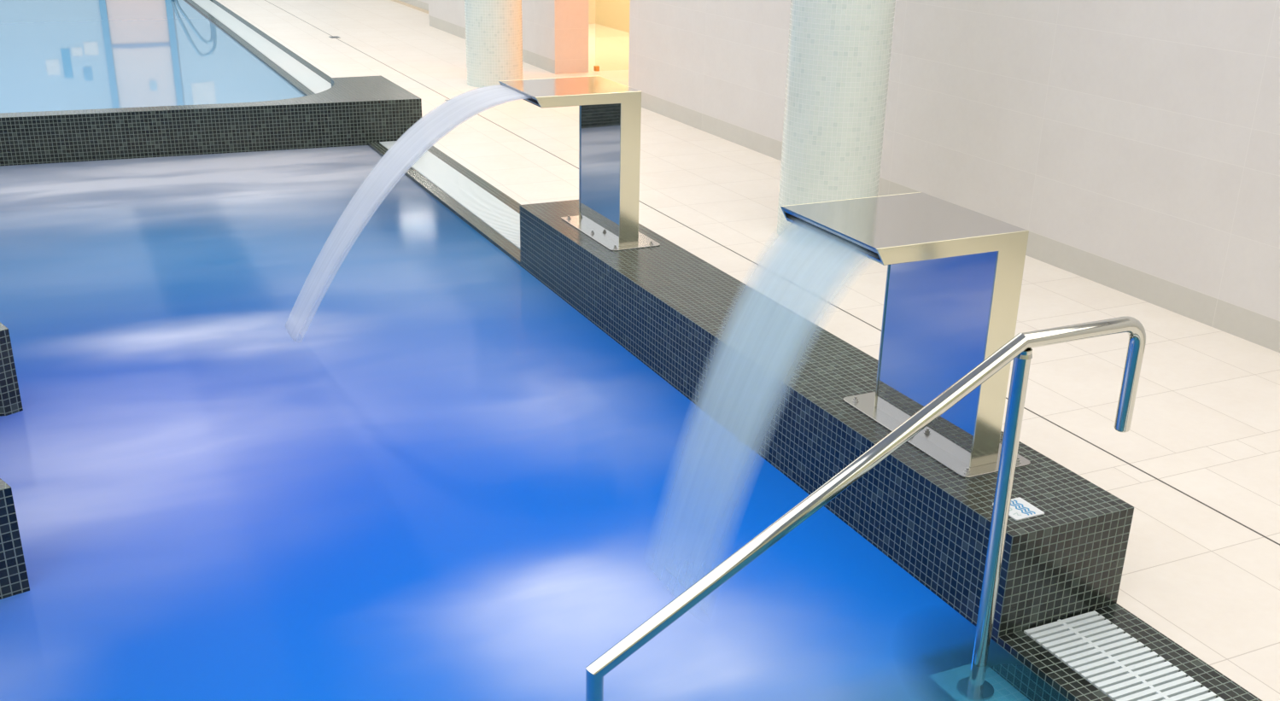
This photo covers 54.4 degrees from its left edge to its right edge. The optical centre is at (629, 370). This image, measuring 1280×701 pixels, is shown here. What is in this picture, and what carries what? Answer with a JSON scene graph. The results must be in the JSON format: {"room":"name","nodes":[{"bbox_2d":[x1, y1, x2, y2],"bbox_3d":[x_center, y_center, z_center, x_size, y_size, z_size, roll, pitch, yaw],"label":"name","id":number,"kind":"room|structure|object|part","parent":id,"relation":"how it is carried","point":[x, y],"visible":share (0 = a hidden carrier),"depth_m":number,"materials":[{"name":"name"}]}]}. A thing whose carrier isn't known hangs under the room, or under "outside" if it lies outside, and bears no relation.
{"room":"indoor swimming pool","nodes":[
{"label":"indoor swimming pool","id":0,"kind":"room"},
{"bbox_2d":[398,0,428,11],"bbox_3d":[-3.587,-7.079,18.503,0.200,3.000,7.700,-9,24,-23],"label":"wall","id":1,"kind":"structure","parent":0,"point":[423,4],"depth_m":17.44,"materials":[{"name":"white paint"}]},
{"bbox_2d":[391,0,428,13],"bbox_3d":[-3.739,-5.709,19.065,0.015,0.035,7.560,-9,24,-23],"label":"baseboard","id":2,"kind":"structure","parent":1,"relation":"attached to","point":[396,1],"depth_m":17.77,"materials":[{"name":"beige"}]},
{"bbox_2d":[0,145,994,700],"bbox_3d":[-3.164,0.872,2.557,8.000,0.001,12.235,-9,24,-23],"label":"pool water","id":3,"kind":"object","parent":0,"point":[430,476],"visible":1,"depth_m":3.94,"materials":[{"name":"blue liquid"}]},
{"bbox_2d":[0,321,23,415],"bbox_3d":[-2.445,0.376,4.617,0.515,1.190,0.337,-3,22,-10],"label":"block","id":4,"kind":"object","parent":3,"relation":"in","point":[10,401],"visible":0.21,"depth_m":4.37,"materials":[{"name":"black tile"}]},
{"bbox_2d":[0,478,29,599],"bbox_3d":[-1.940,0.872,3.387,0.590,1.190,0.317,-15,27,-36],"label":"block","id":5,"kind":"object","parent":3,"relation":"in","point":[14,579],"visible":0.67,"depth_m":3.28,"materials":[{"name":"black tile"}]},
{"bbox_2d":[307,84,531,300],"bbox_3d":[-0.947,-0.657,5.232,1.023,0.982,0.396,-9,24,-23],"label":"water jet","id":6,"kind":"object","parent":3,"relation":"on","point":[417,140],"visible":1,"depth_m":5.14,"materials":[{"name":"white liquid"}]},
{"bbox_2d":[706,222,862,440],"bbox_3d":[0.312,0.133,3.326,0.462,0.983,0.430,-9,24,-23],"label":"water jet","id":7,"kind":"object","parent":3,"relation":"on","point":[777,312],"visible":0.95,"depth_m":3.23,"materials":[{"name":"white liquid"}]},
{"bbox_2d":[428,0,588,74],"bbox_3d":[-1.442,-5.028,13.416,0.350,3.000,4.340,-9,24,-23],"label":"wall","id":8,"kind":"structure","parent":0,"point":[555,32],"depth_m":12.14,"materials":[{"name":"beige paint"}]},
{"bbox_2d":[588,0,630,32],"bbox_3d":[0.156,-4.728,12.730,1.930,3.000,6.650,-9,24,-23],"label":"wall","id":9,"kind":"structure","parent":0,"point":[613,14],"depth_m":15.80,"materials":[{"name":"paint"}]},
{"bbox_2d":[593,65,599,71],"bbox_3d":[0.018,-3.935,11.915,0.760,2.080,0.040,-9,24,-23],"label":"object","id":10,"kind":"structure","parent":9,"relation":"in","point":[596,68],"depth_m":12.13,"materials":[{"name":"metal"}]},
{"bbox_2d":[216,0,1279,700],"bbox_3d":[-3.897,-1.880,9.426,13.217,0.001,26.305,-9,24,-23],"label":"floor","id":11,"kind":"structure","parent":0,"point":[1197,464],"depth_m":5.21,"materials":[{"name":"beige tile"}]},
{"bbox_2d":[464,0,523,87],"bbox_3d":[-1.211,-4.024,10.888,0.512,3.000,0.512,-9,24,-23],"label":"column","id":12,"kind":"structure","parent":11,"relation":"on","point":[493,28],"depth_m":11.10,"materials":[{"name":"tile"}]},
{"bbox_2d":[777,0,895,239],"bbox_3d":[1.087,-2.138,6.225,0.524,3.000,0.524,-9,24,-23],"label":"column","id":13,"kind":"structure","parent":11,"relation":"on","point":[838,56],"depth_m":6.31,"materials":[{"name":"tile"}]},
{"bbox_2d":[628,0,1279,352],"bbox_3d":[2.807,-1.541,4.794,0.350,3.000,12.690,-9,24,-23],"label":"wall","id":14,"kind":"structure","parent":0,"point":[1135,143],"depth_m":6.01,"materials":[{"name":"white paint"}]},
{"bbox_3d":[-5.500,-0.581,7.972,8.400,1.400,24.300,-9,24,-23],"label":"trim","id":15,"kind":"structure","parent":0,"visible":0},
{"bbox_2d":[0,0,304,113],"bbox_3d":[-8.112,-3.189,12.598,8.000,0.001,12.350,-9,24,-23],"label":"calm water","id":16,"kind":"object","parent":15,"relation":"in","point":[55,55],"visible":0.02,"depth_m":12.63,"materials":[{"name":"blue liquid"}]},
{"bbox_2d":[0,75,421,166],"bbox_3d":[-5.553,-1.002,7.959,8.390,1.190,1.162,-9,24,-23],"label":"divider","id":17,"kind":"object","parent":15,"relation":"on","point":[355,111],"visible":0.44,"depth_m":8.46,"materials":[{"name":"tile"}]},
{"bbox_2d":[185,0,331,95],"bbox_3d":[-4.349,-3.591,14.438,0.400,0.520,12.300,-9,24,-23],"label":"trim","id":18,"kind":"structure","parent":15,"relation":"attached to","point":[275,67],"depth_m":13.38,"materials":[{"name":"tile"}]},
{"bbox_2d":[192,0,331,93],"bbox_3d":[-4.504,-3.950,14.661,0.238,0.028,11.150,-9,24,-23],"label":"grate","id":19,"kind":"object","parent":18,"relation":"on","point":[301,73],"visible":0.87,"depth_m":13.27,"materials":[{"name":"white plastic"}]},
{"bbox_2d":[368,141,520,265],"bbox_3d":[-1.058,-0.891,7.761,0.400,0.520,3.336,-9,24,-23],"label":"trim","id":20,"kind":"structure","parent":15,"relation":"attached to","point":[511,250],"depth_m":7.39,"materials":[{"name":"tile"}]},
{"bbox_2d":[379,140,520,249],"bbox_3d":[-1.022,-1.093,7.595,0.238,0.028,3.140,-9,24,-23],"label":"grate","id":21,"kind":"object","parent":20,"relation":"on","point":[487,207],"visible":0.65,"depth_m":7.42,"materials":[{"name":"white plastic"}]},
{"bbox_2d":[519,199,1133,669],"bbox_3d":[0.377,0.188,4.814,0.400,0.890,3.564,-9,24,-23],"label":"ledge","id":22,"kind":"object","parent":15,"relation":"on","point":[675,312],"visible":0.47,"depth_m":3.73,"materials":[{"name":"black tile"}]},
{"bbox_2d":[498,75,660,251],"bbox_3d":[-0.236,-0.915,5.459,0.562,0.665,0.600,-9,24,-23],"label":"spout","id":23,"kind":"object","parent":22,"relation":"on","point":[610,112],"visible":0.97,"depth_m":5.37,"materials":[{"name":"metal"}]},
{"bbox_3d":[-0.359,-0.978,5.606,0.472,0.660,0.006,-9,24,-23],"label":"panel","id":24,"kind":"part","parent":23,"relation":"part of","materials":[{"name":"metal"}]},
{"bbox_3d":[-0.260,-1.206,5.297,0.469,0.004,0.443,-9,24,-23],"label":"plate","id":25,"kind":"part","parent":23,"relation":"part of","materials":[{"name":"metal"}]},
{"bbox_3d":[-0.172,-0.825,5.228,0.472,0.660,0.006,-9,24,-23],"label":"panel","id":26,"kind":"part","parent":23,"relation":"part of","materials":[{"name":"metal"}]},
{"bbox_3d":[-0.130,-0.902,5.484,0.006,0.617,0.443,-9,24,-23],"label":"panel","id":27,"kind":"part","parent":23,"relation":"part of","materials":[{"name":"metal"}]},
{"bbox_3d":[-0.094,-0.631,5.644,0.238,0.005,0.600,-9,24,-23],"label":"plate","id":28,"kind":"part","parent":23,"relation":"part of","materials":[{"name":"metal"}]},
{"bbox_2d":[780,192,1030,478],"bbox_3d":[0.744,-0.111,3.472,0.562,0.665,0.600,-9,24,-23],"label":"spout","id":29,"kind":"object","parent":22,"relation":"on","point":[955,274],"visible":0.85,"depth_m":3.39,"materials":[{"name":"metal"}]},
{"bbox_3d":[0.691,-0.361,3.312,0.359,0.004,0.443,-9,24,-23],"label":"plate","id":30,"kind":"part","parent":29,"relation":"part of","materials":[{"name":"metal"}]},
{"bbox_3d":[0.621,-0.174,3.619,0.472,0.660,0.006,-9,24,-23],"label":"panel","id":31,"kind":"part","parent":29,"relation":"part of","materials":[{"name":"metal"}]},
{"bbox_3d":[0.720,-0.402,3.309,0.469,0.004,0.443,-9,24,-23],"label":"plate","id":32,"kind":"part","parent":29,"relation":"part of","materials":[{"name":"metal"}]},
{"bbox_3d":[0.850,-0.099,3.496,0.006,0.617,0.443,-9,24,-23],"label":"panel","id":33,"kind":"part","parent":29,"relation":"part of","materials":[{"name":"metal"}]},
{"bbox_3d":[0.886,0.173,3.657,0.238,0.005,0.600,-9,24,-23],"label":"plate","id":34,"kind":"part","parent":29,"relation":"part of","materials":[{"name":"metal"}]},
{"bbox_3d":[0.807,-0.021,3.240,0.472,0.660,0.006,-9,24,-23],"label":"panel","id":35,"kind":"part","parent":29,"relation":"part of","materials":[{"name":"metal"}]},
{"bbox_2d":[992,497,1044,520],"bbox_3d":[0.998,0.355,3.202,0.093,0.004,0.095,-9,24,-23],"label":"plaque","id":36,"kind":"object","parent":22,"relation":"on","point":[1019,509],"visible":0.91,"depth_m":3.19,"materials":[{"name":"white ceramic"}]},
{"bbox_2d":[949,663,1030,700],"bbox_3d":[0.965,1.961,1.838,1.354,1.202,3.247,-9,24,-23],"label":"steps","id":37,"kind":"structure","parent":15,"relation":"on","point":[1003,691],"depth_m":3.15,"materials":[{"name":"teal tile"}]},
{"bbox_2d":[585,315,1145,700],"bbox_3d":[0.555,0.724,2.945,1.424,1.633,0.090,-9,24,-23],"label":"handrail","id":38,"kind":"object","parent":37,"relation":"on","point":[1019,348],"visible":1,"depth_m":2.77,"materials":[{"name":"metal"}]},
{"bbox_3d":[0.876,0.377,2.963,0.037,0.915,0.037,-9,24,-23],"label":"post","id":39,"kind":"part","parent":38,"relation":"part of","materials":[{"name":"metal"}]},
{"bbox_2d":[993,603,1262,700],"bbox_3d":[2.155,1.745,1.242,0.400,0.520,5.000,-9,24,-23],"label":"trim","id":40,"kind":"structure","parent":15,"relation":"attached to","point":[1035,672],"depth_m":3.09,"materials":[{"name":"tile"}]},
{"bbox_2d":[1023,610,1224,700],"bbox_3d":[1.367,0.867,2.749,0.238,0.028,1.197,-9,24,-23],"label":"grate","id":41,"kind":"object","parent":40,"relation":"on","point":[1107,657],"visible":1,"depth_m":3.08,"materials":[{"name":"white plastic"}]}
]}

